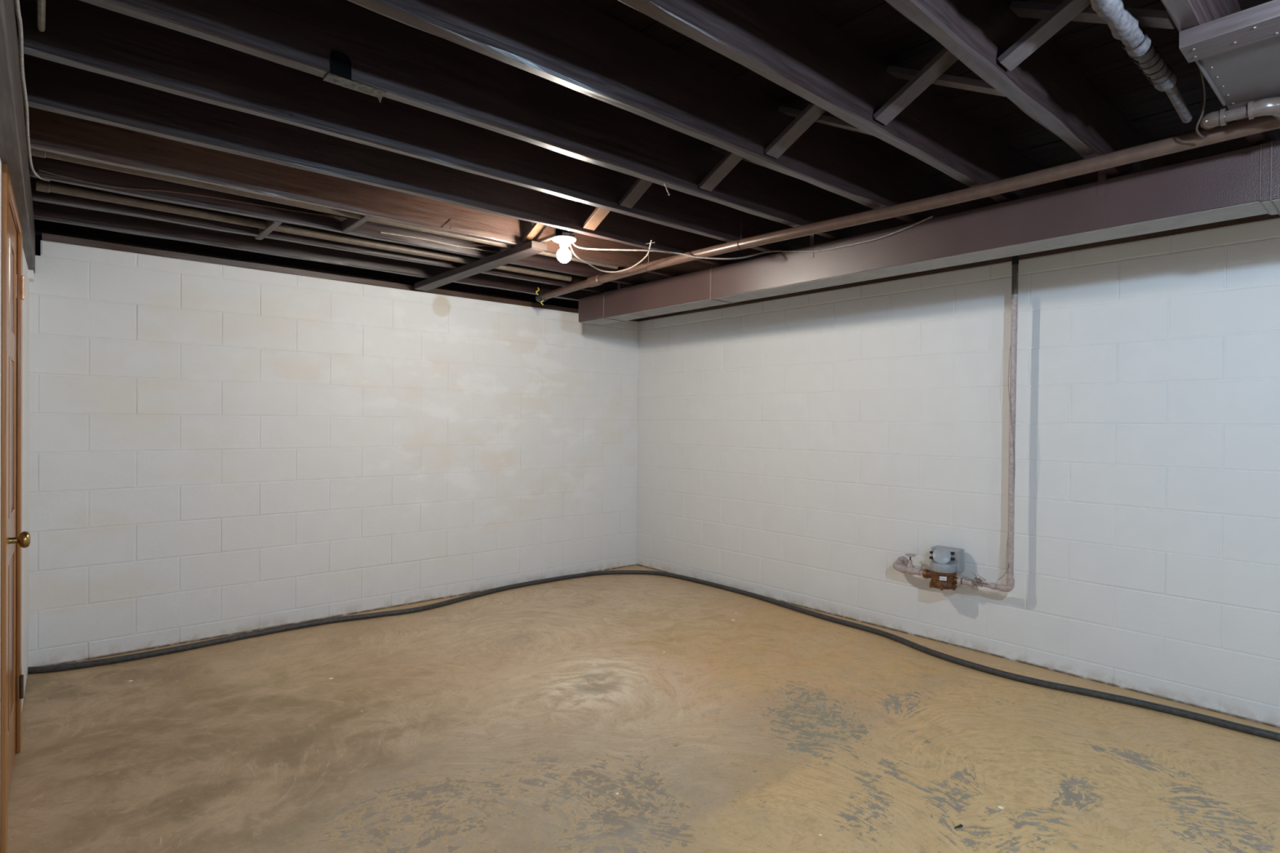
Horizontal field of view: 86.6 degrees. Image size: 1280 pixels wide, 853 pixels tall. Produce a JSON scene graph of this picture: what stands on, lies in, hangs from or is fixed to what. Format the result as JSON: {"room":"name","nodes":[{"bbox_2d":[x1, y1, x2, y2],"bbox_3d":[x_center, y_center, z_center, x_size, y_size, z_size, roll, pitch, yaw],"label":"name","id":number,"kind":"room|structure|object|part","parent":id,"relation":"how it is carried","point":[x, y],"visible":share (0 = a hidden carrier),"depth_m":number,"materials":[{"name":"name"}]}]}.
{"room":"unfinished basement","nodes":[
{"label":"unfinished basement","id":0,"kind":"room"},
{"bbox_2d":[0,159,29,715],"bbox_3d":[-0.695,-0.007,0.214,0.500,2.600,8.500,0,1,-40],"label":"door frame","id":1,"kind":"structure","parent":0,"point":[25,340],"depth_m":3.11,"materials":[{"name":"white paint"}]},
{"bbox_2d":[0,163,22,852],"bbox_3d":[-2.190,0.249,2.293,0.122,2.030,0.940,0,1,-40],"label":"trim","id":2,"kind":"structure","parent":1,"relation":"attached to","point":[7,194],"depth_m":1.99,"materials":[{"name":"orange wood"}]},
{"bbox_3d":[-1.877,0.254,2.008,0.012,2.030,0.099,0,1,-40],"label":"casing leg","id":3,"kind":"part","parent":2,"relation":"part of","materials":[{"name":"orange wood"}]},
{"bbox_3d":[-2.420,0.245,2.650,0.012,2.030,0.099,0,1,-40],"label":"casing leg","id":4,"kind":"part","parent":2,"relation":"part of","materials":[{"name":"orange wood"}]},
{"bbox_2d":[0,0,35,282],"bbox_3d":[-0.467,-0.820,0.302,0.182,0.259,8.360,0,1,-41],"label":"support beam","id":5,"kind":"structure","parent":1,"relation":"attached to","point":[13,140],"depth_m":1.80,"materials":[{"name":"grey paint"}]},
{"bbox_2d":[14,0,49,181],"bbox_3d":[-1.664,-1.005,1.844,0.052,0.114,2.363,0,1,-40],"label":"cable","id":6,"kind":"object","parent":5,"relation":"attached to","point":[16,2],"visible":0.98,"depth_m":1.85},
{"bbox_2d":[35,178,572,281],"bbox_3d":[-1.493,-1.004,3.712,2.702,0.047,0.047,0,1,-41],"label":"joist","id":7,"kind":"object","parent":5,"relation":"on","point":[46,186],"visible":0.93,"depth_m":3.34,"materials":[{"name":"brown wood"}]},
{"bbox_2d":[32,200,599,301],"bbox_3d":[-1.365,-1.104,4.547,4.333,0.240,0.047,0,1,-41],"label":"joist","id":8,"kind":"object","parent":5,"relation":"on","point":[46,211],"visible":0.42,"depth_m":3.86,"materials":[{"name":"brown wood"}]},
{"bbox_2d":[414,240,547,290],"bbox_3d":[-1.027,-0.961,4.157,0.099,0.041,1.525,0,1,-41],"label":"board","id":9,"kind":"object","parent":8,"relation":"attached to","point":[531,248],"visible":1,"depth_m":3.99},
{"bbox_2d":[30,176,631,293],"bbox_3d":[-1.114,-1.100,4.256,4.333,0.240,0.048,0,1,-41],"label":"joist","id":10,"kind":"object","parent":5,"relation":"on","point":[49,197],"visible":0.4,"depth_m":3.56,"materials":[{"name":"brown wood"}]},
{"bbox_2d":[254,219,281,239],"bbox_3d":[-1.871,-1.004,3.418,0.036,0.050,0.406,0,1,-41],"label":"strip","id":11,"kind":"object","parent":10,"relation":"attached to","point":[271,225],"visible":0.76,"depth_m":3.38,"materials":[{"name":"brown wood"}]},
{"bbox_2d":[27,155,671,285],"bbox_3d":[-0.873,-1.096,3.978,4.333,0.238,0.048,0,1,-41],"label":"joist","id":12,"kind":"object","parent":5,"relation":"on","point":[80,171],"visible":0.34,"depth_m":3.20,"materials":[{"name":"brown wood"}]},
{"bbox_2d":[38,168,500,247],"bbox_3d":[-1.578,-1.024,3.310,2.014,0.078,0.198,0,1,-35],"label":"cable","id":13,"kind":"object","parent":12,"relation":"attached to","point":[39,170],"visible":0.82,"depth_m":3.06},
{"bbox_2d":[380,231,500,253],"bbox_3d":[-1.040,-1.012,3.769,0.778,0.016,0.062,0,0,-33],"label":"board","id":14,"kind":"object","parent":12,"relation":"attached to","point":[380,232],"visible":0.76,"depth_m":3.73,"materials":[{"name":"brown wood"}]},
{"bbox_2d":[535,115,1279,302],"bbox_3d":[0.815,-0.975,3.186,0.150,0.168,4.846,0,1,-41],"label":"drain pipe","id":15,"kind":"object","parent":12,"relation":"attached to","point":[1243,127],"visible":0.98,"depth_m":2.66,"materials":[{"name":"brown metal"}]},
{"bbox_2d":[23,105,718,276],"bbox_3d":[-0.622,-1.092,3.687,4.333,0.240,0.047,0,1,-41],"label":"joist","id":16,"kind":"object","parent":5,"relation":"on","point":[49,131],"visible":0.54,"depth_m":2.90,"materials":[{"name":"brown wood"}]},
{"bbox_2d":[341,214,373,233],"bbox_3d":[-1.373,-0.999,3.293,0.036,0.050,0.350,0,1,-41],"label":"strip","id":17,"kind":"object","parent":16,"relation":"attached to","point":[349,224],"visible":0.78,"depth_m":3.31,"materials":[{"name":"brown wood"}]},
{"bbox_2d":[535,227,576,262],"bbox_3d":[-0.468,-0.917,3.537,0.123,0.172,0.392,0,1,-41],"label":"ceiling light","id":18,"kind":"object","parent":16,"relation":"attached to","point":[564,237],"visible":0.97,"depth_m":3.42,"materials":[{"name":"white glass"}]},
{"bbox_2d":[559,240,568,247],"bbox_3d":[-0.384,-0.925,3.441,0.047,0.025,0.047,0,1,-41],"label":"socket","id":19,"kind":"object","parent":18,"relation":"attached to","point":[562,243],"depth_m":3.42,"materials":[{"name":"white ceramic"}]},
{"bbox_3d":[-0.385,-0.876,3.441,0.073,0.092,0.073,0,1,-41],"label":"bulb","id":20,"kind":"part","parent":18,"relation":"part of","materials":[{"name":"white glass"}]},
{"bbox_3d":[-0.384,-0.943,3.440,0.123,0.018,0.123,0,1,-41],"label":"plate","id":21,"kind":"part","parent":18,"relation":"part of","materials":[{"name":"white ceramic"}]},
{"bbox_2d":[568,240,652,272],"bbox_3d":[-0.208,-0.953,3.788,0.450,0.081,0.498,0,0,-13],"label":"cable","id":22,"kind":"object","parent":18,"relation":"hanging from","point":[575,255],"visible":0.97,"depth_m":3.83,"materials":[{"name":"white plastic"}]},
{"bbox_2d":[22,53,772,266],"bbox_3d":[-0.338,-1.087,3.360,4.333,0.239,0.047,0,1,-41],"label":"joist","id":23,"kind":"object","parent":5,"relation":"on","point":[53,86],"visible":0.54,"depth_m":2.56,"materials":[{"name":"brown wood"}]},
{"bbox_2d":[522,222,547,242],"bbox_3d":[-0.480,-1.086,3.522,0.068,0.199,0.388,0,1,-41],"label":"strut","id":24,"kind":"object","parent":23,"relation":"attached to","point":[536,230],"visible":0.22,"depth_m":3.60,"materials":[{"name":"brown wood"}]},
{"bbox_2d":[13,0,833,253],"bbox_3d":[-0.080,-1.082,3.062,4.333,0.238,0.047,0,1,-41],"label":"joist","id":25,"kind":"object","parent":5,"relation":"on","point":[77,33],"visible":0.55,"depth_m":2.23,"materials":[{"name":"brown wood"}]},
{"bbox_2d":[582,207,610,230],"bbox_3d":[-0.145,-1.081,3.264,0.068,0.198,0.350,0,1,-41],"label":"strut","id":26,"kind":"object","parent":25,"relation":"attached to","point":[598,214],"visible":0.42,"depth_m":3.34,"materials":[{"name":"brown wood"}]},
{"bbox_2d":[572,215,933,259],"bbox_3d":[0.539,-0.925,3.511,1.736,0.073,0.495,1,0,14],"label":"power cable","id":27,"kind":"object","parent":25,"relation":"hanging from","point":[931,216],"visible":0.96,"depth_m":3.61,"materials":[{"name":"white plastic"}]},
{"bbox_2d":[80,0,910,239],"bbox_3d":[0.179,-1.079,2.762,4.333,0.239,0.047,0,1,-41],"label":"joist","id":28,"kind":"object","parent":5,"relation":"on","point":[415,67],"visible":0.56,"depth_m":2.14,"materials":[{"name":"brown wood"}]},
{"bbox_2d":[36,0,45,31],"bbox_3d":[-1.431,-1.026,1.625,0.016,0.019,0.354,0,1,-42],"label":"pipe","id":29,"kind":"object","parent":28,"relation":"attached to","point":[41,4],"visible":1,"depth_m":1.69,"materials":[{"name":"grey metal"}]},
{"bbox_2d":[323,49,386,102],"bbox_3d":[-0.803,-0.988,1.918,0.160,0.080,0.057,0,1,-41],"label":"metal bracket","id":30,"kind":"object","parent":28,"relation":"attached to","point":[340,64],"visible":1,"depth_m":1.88,"materials":[{"name":"grey metal"}]},
{"bbox_2d":[618,177,652,208],"bbox_3d":[0.045,-1.077,2.907,0.068,0.198,0.350,0,1,-41],"label":"strut","id":31,"kind":"object","parent":28,"relation":"attached to","point":[640,186],"visible":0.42,"depth_m":2.97,"materials":[{"name":"brown wood"}]},
{"bbox_2d":[711,145,760,165],"bbox_3d":[0.440,-1.071,2.722,0.064,0.200,0.360,0,1,-41],"label":"strut","id":32,"kind":"object","parent":28,"relation":"attached to","point":[714,148],"visible":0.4,"depth_m":2.79,"materials":[{"name":"brown wood"}]},
{"bbox_2d":[347,0,986,222],"bbox_3d":[0.443,-1.074,2.456,4.333,0.243,0.049,0,1,-41],"label":"joist","id":33,"kind":"object","parent":5,"relation":"on","point":[575,45],"visible":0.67,"depth_m":2.09,"materials":[{"name":"brown wood"}]},
{"bbox_2d":[697,151,742,191],"bbox_3d":[0.382,-1.072,2.670,0.068,0.198,0.360,0,1,-41],"label":"strut","id":34,"kind":"object","parent":33,"relation":"attached to","point":[731,160],"visible":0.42,"depth_m":2.73,"materials":[{"name":"brown wood"}]},
{"bbox_2d":[764,102,826,158],"bbox_3d":[0.587,-1.068,2.311,0.068,0.198,0.360,0,1,-41],"label":"strut","id":35,"kind":"object","parent":33,"relation":"attached to","point":[811,113],"visible":0.58,"depth_m":2.36,"materials":[{"name":"brown wood"}]},
{"bbox_2d":[777,105,871,135],"bbox_3d":[0.644,-1.067,2.364,0.064,0.200,0.360,0,1,-41],"label":"strut","id":36,"kind":"object","parent":33,"relation":"attached to","point":[828,120],"visible":0.58,"depth_m":2.33,"materials":[{"name":"brown wood"}]},
{"bbox_2d":[617,0,1071,203],"bbox_3d":[0.709,-1.069,2.150,4.333,0.238,0.048,0,1,-41],"label":"joist","id":37,"kind":"object","parent":5,"relation":"on","point":[788,43],"visible":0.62,"depth_m":2.03,"materials":[{"name":"brown wood"}]},
{"bbox_2d":[886,65,1005,97],"bbox_3d":[0.933,-1.062,2.084,0.064,0.200,0.352,0,1,-41],"label":"strut","id":38,"kind":"object","parent":37,"relation":"attached to","point":[946,80],"visible":0.7,"depth_m":2.04,"materials":[{"name":"brown wood"}]},
{"bbox_2d":[884,0,1171,178],"bbox_3d":[0.968,-1.064,1.850,4.333,0.243,0.050,0,1,-41],"label":"joist","id":39,"kind":"object","parent":5,"relation":"on","point":[1048,86],"visible":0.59,"depth_m":1.99,"materials":[{"name":"brown wood"}]},
{"bbox_2d":[872,47,958,124],"bbox_3d":[0.875,-1.063,2.031,0.068,0.198,0.352,0,1,-41],"label":"strut","id":40,"kind":"object","parent":39,"relation":"attached to","point":[944,59],"visible":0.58,"depth_m":2.06,"materials":[{"name":"brown wood"}]},
{"bbox_2d":[578,139,1279,324],"bbox_3d":[1.810,-0.867,2.658,0.214,0.258,6.745,0,1,-41],"label":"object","id":41,"kind":"object","parent":39,"relation":"hanging from","point":[1245,182],"visible":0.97,"depth_m":2.87,"materials":[{"name":"brown paint"}]},
{"bbox_2d":[1160,0,1279,146],"bbox_3d":[1.231,-1.060,1.546,4.333,0.240,0.048,0,1,-41],"label":"joist","id":42,"kind":"object","parent":5,"relation":"on","point":[1185,14],"visible":0.27,"depth_m":1.61,"materials":[{"name":"brown wood"}]},
{"bbox_2d":[997,0,1090,71],"bbox_3d":[1.091,-1.059,1.689,0.068,0.198,0.359,0,1,-41],"label":"strut","id":43,"kind":"object","parent":42,"relation":"attached to","point":[1066,11],"visible":1,"depth_m":1.74,"materials":[{"name":"brown wood"}]},
{"bbox_2d":[1009,0,1175,29],"bbox_3d":[1.149,-1.058,1.742,0.064,0.200,0.359,0,1,-41],"label":"strut","id":44,"kind":"object","parent":42,"relation":"attached to","point":[1153,18],"visible":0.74,"depth_m":1.73,"materials":[{"name":"brown wood"}]},
{"bbox_2d":[1090,0,1192,123],"bbox_3d":[0.677,-0.965,1.213,2.691,0.059,0.058,0,1,-41],"label":"pipe","id":45,"kind":"object","parent":44,"relation":"hanging from","point":[1123,25],"visible":1,"depth_m":1.71,"materials":[{"name":"white metal"}]},
{"bbox_2d":[1195,68,1206,139],"bbox_3d":[1.456,-1.002,1.808,0.049,0.240,0.797,1,1,43],"label":"hanging wire","id":46,"kind":"object","parent":42,"relation":"hanging from","point":[1201,73],"visible":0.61,"depth_m":2.01,"materials":[{"name":"brown metal"}]},
{"bbox_2d":[1178,0,1279,62],"bbox_3d":[1.598,-0.917,1.342,0.105,0.042,0.832,0,1,-41],"label":"board","id":47,"kind":"object","parent":42,"relation":"attached to","point":[1260,22],"visible":1,"depth_m":1.57,"materials":[{"name":"grey metal"}]},
{"bbox_2d":[1195,35,1279,109],"bbox_3d":[1.849,-0.928,1.558,0.550,0.014,0.830,0,1,-41],"label":"metal panel","id":48,"kind":"object","parent":42,"relation":"attached to","point":[1239,76],"visible":0.74,"depth_m":1.80,"materials":[{"name":"grey metal"}]},
{"bbox_2d":[1200,96,1279,129],"bbox_3d":[1.780,-0.909,1.995,0.140,0.066,0.212,0,1,-41],"label":"pipe","id":49,"kind":"object","parent":48,"relation":"attached to","point":[1270,106],"visible":1,"depth_m":1.95,"materials":[{"name":"grey plastic"}]},
{"bbox_2d":[8,202,31,799],"bbox_3d":[-2.146,0.255,2.339,0.091,2.004,0.745,0,1,-40],"label":"door","id":50,"kind":"structure","parent":1,"relation":"in","point":[24,539],"depth_m":2.45,"materials":[{"name":"brown wood"}]},
{"bbox_3d":[-2.166,1.143,2.327,0.012,0.227,0.524,0,1,-40],"label":"rail","id":51,"kind":"part","parent":50,"relation":"part of","materials":[{"name":"orange wood"}]},
{"bbox_3d":[-2.159,0.387,2.321,0.012,0.155,0.524,0,1,-40],"label":"rail","id":52,"kind":"part","parent":50,"relation":"part of","materials":[{"name":"orange wood"}]},
{"bbox_3d":[-2.264,0.745,2.439,0.010,0.541,0.193,0,1,-40],"label":"raised panel","id":53,"kind":"part","parent":50,"relation":"part of","materials":[{"name":"red wood"}]},
{"bbox_3d":[-2.153,-0.285,2.317,0.012,0.100,0.524,0,1,-40],"label":"rail","id":54,"kind":"part","parent":50,"relation":"part of","materials":[{"name":"orange wood"}]},
{"bbox_3d":[-2.253,-0.487,2.430,0.010,0.276,0.193,0,1,-40],"label":"raised panel","id":55,"kind":"part","parent":50,"relation":"part of","materials":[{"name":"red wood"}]},
{"bbox_3d":[-2.257,0.035,2.434,0.010,0.521,0.193,0,1,-40],"label":"raised panel","id":56,"kind":"part","parent":50,"relation":"part of","materials":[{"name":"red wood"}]},
{"bbox_3d":[-2.150,-0.691,2.313,0.012,0.112,0.524,0,1,-40],"label":"rail","id":57,"kind":"part","parent":50,"relation":"part of","materials":[{"name":"orange wood"}]},
{"bbox_3d":[-1.934,0.353,2.112,0.061,0.064,0.064,0,1,-40],"label":"knob","id":58,"kind":"part","parent":50,"relation":"part of","materials":[{"name":"gold metal"}]},
{"bbox_2d":[28,236,639,666],"bbox_3d":[-1.641,0.121,4.880,4.715,2.260,0.202,0,1,-41],"label":"wall","id":59,"kind":"structure","parent":0,"point":[215,451],"depth_m":4.27,"materials":[{"name":"white paint"}]},
{"bbox_2d":[34,219,578,308],"bbox_3d":[-1.617,-1.110,4.897,4.340,0.239,0.044,0,1,-41],"label":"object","id":60,"kind":"structure","parent":59,"relation":"attached to","point":[41,226],"depth_m":4.22,"materials":[{"name":"brown wood"}]},
{"bbox_2d":[41,232,639,321],"bbox_3d":[-1.536,-0.972,4.917,4.190,0.042,0.142,0,1,-41],"label":"trim","id":61,"kind":"structure","parent":59,"relation":"attached to","point":[45,237],"depth_m":4.20,"materials":[{"name":"brown wood"}]},
{"bbox_2d":[6,564,1279,852],"bbox_3d":[1.019,1.357,1.647,4.915,0.120,8.800,0,1,-41],"label":"floor","id":62,"kind":"structure","parent":0,"point":[615,713],"depth_m":2.70,"materials":[{"name":"concrete"}]},
{"bbox_2d":[27,570,1279,741],"bbox_3d":[0.244,1.266,2.667,4.077,0.033,5.562,0,1,-41],"label":"hose","id":63,"kind":"object","parent":62,"relation":"on","point":[1264,733],"visible":0.99,"depth_m":3.82,"materials":[{"name":"grey rubber"}]},
{"bbox_2d":[953,823,963,828],"bbox_3d":[1.028,1.285,2.187,0.041,0.011,0.019,0,1,-41],"label":"crumb","id":64,"kind":"object","parent":62,"relation":"on","point":[960,824],"visible":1,"depth_m":2.18,"materials":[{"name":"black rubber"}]},
{"bbox_2d":[580,0,1272,205],"bbox_3d":[1.080,-1.209,1.661,4.815,0.062,8.800,0,1,-41],"label":"ceiling","id":65,"kind":"structure","parent":0,"point":[877,24],"depth_m":2.28,"materials":[{"name":"black wood"}]},
{"bbox_2d":[636,217,1279,728],"bbox_3d":[2.769,0.200,3.077,0.202,2.205,8.700,0,1,-41],"label":"wall","id":66,"kind":"structure","parent":0,"point":[791,450],"depth_m":3.72,"materials":[{"name":"white paint"}]},
{"bbox_2d":[893,553,929,575],"bbox_3d":[1.627,0.826,4.100,0.122,0.120,0.309,0,0,-16],"label":"valve","id":67,"kind":"object","parent":66,"relation":"attached to","point":[901,564],"visible":0.97,"depth_m":4.08,"materials":[{"name":"grey paint"}]},
{"bbox_2d":[922,545,964,590],"bbox_3d":[1.754,0.815,3.930,0.160,0.230,0.220,0,1,-41],"label":"meter","id":68,"kind":"object","parent":66,"relation":"attached to","point":[945,561],"visible":1,"depth_m":3.88,"materials":[{"name":"brown metal"}]},
{"bbox_2d":[929,545,964,573],"bbox_3d":[1.759,0.768,3.927,0.155,0.136,0.162,0,1,-41],"label":"register","id":69,"kind":"object","parent":68,"relation":"attached to","point":[944,559],"depth_m":3.89,"materials":[{"name":"grey plastic"}]},
{"bbox_2d":[955,571,987,589],"bbox_3d":[1.855,0.860,3.817,0.051,0.102,0.201,0,1,-41],"label":"valve","id":70,"kind":"object","parent":68,"relation":"attached to","point":[966,580],"visible":1,"depth_m":3.80,"materials":[{"name":"grey paint"}]},
{"bbox_2d":[639,213,1279,321],"bbox_3d":[2.758,-0.921,3.051,0.142,0.042,8.300,0,1,-41],"label":"trim","id":71,"kind":"structure","parent":66,"relation":"on","point":[1265,216],"depth_m":3.78,"materials":[{"name":"brown wood"}]},
{"bbox_2d":[976,255,1018,591],"bbox_3d":[1.952,-0.137,3.716,0.042,2.066,0.199,0,1,-41],"label":"pipe","id":72,"kind":"object","parent":66,"relation":"attached to","point":[1010,584],"visible":0.99,"depth_m":3.65,"materials":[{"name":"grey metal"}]}
]}

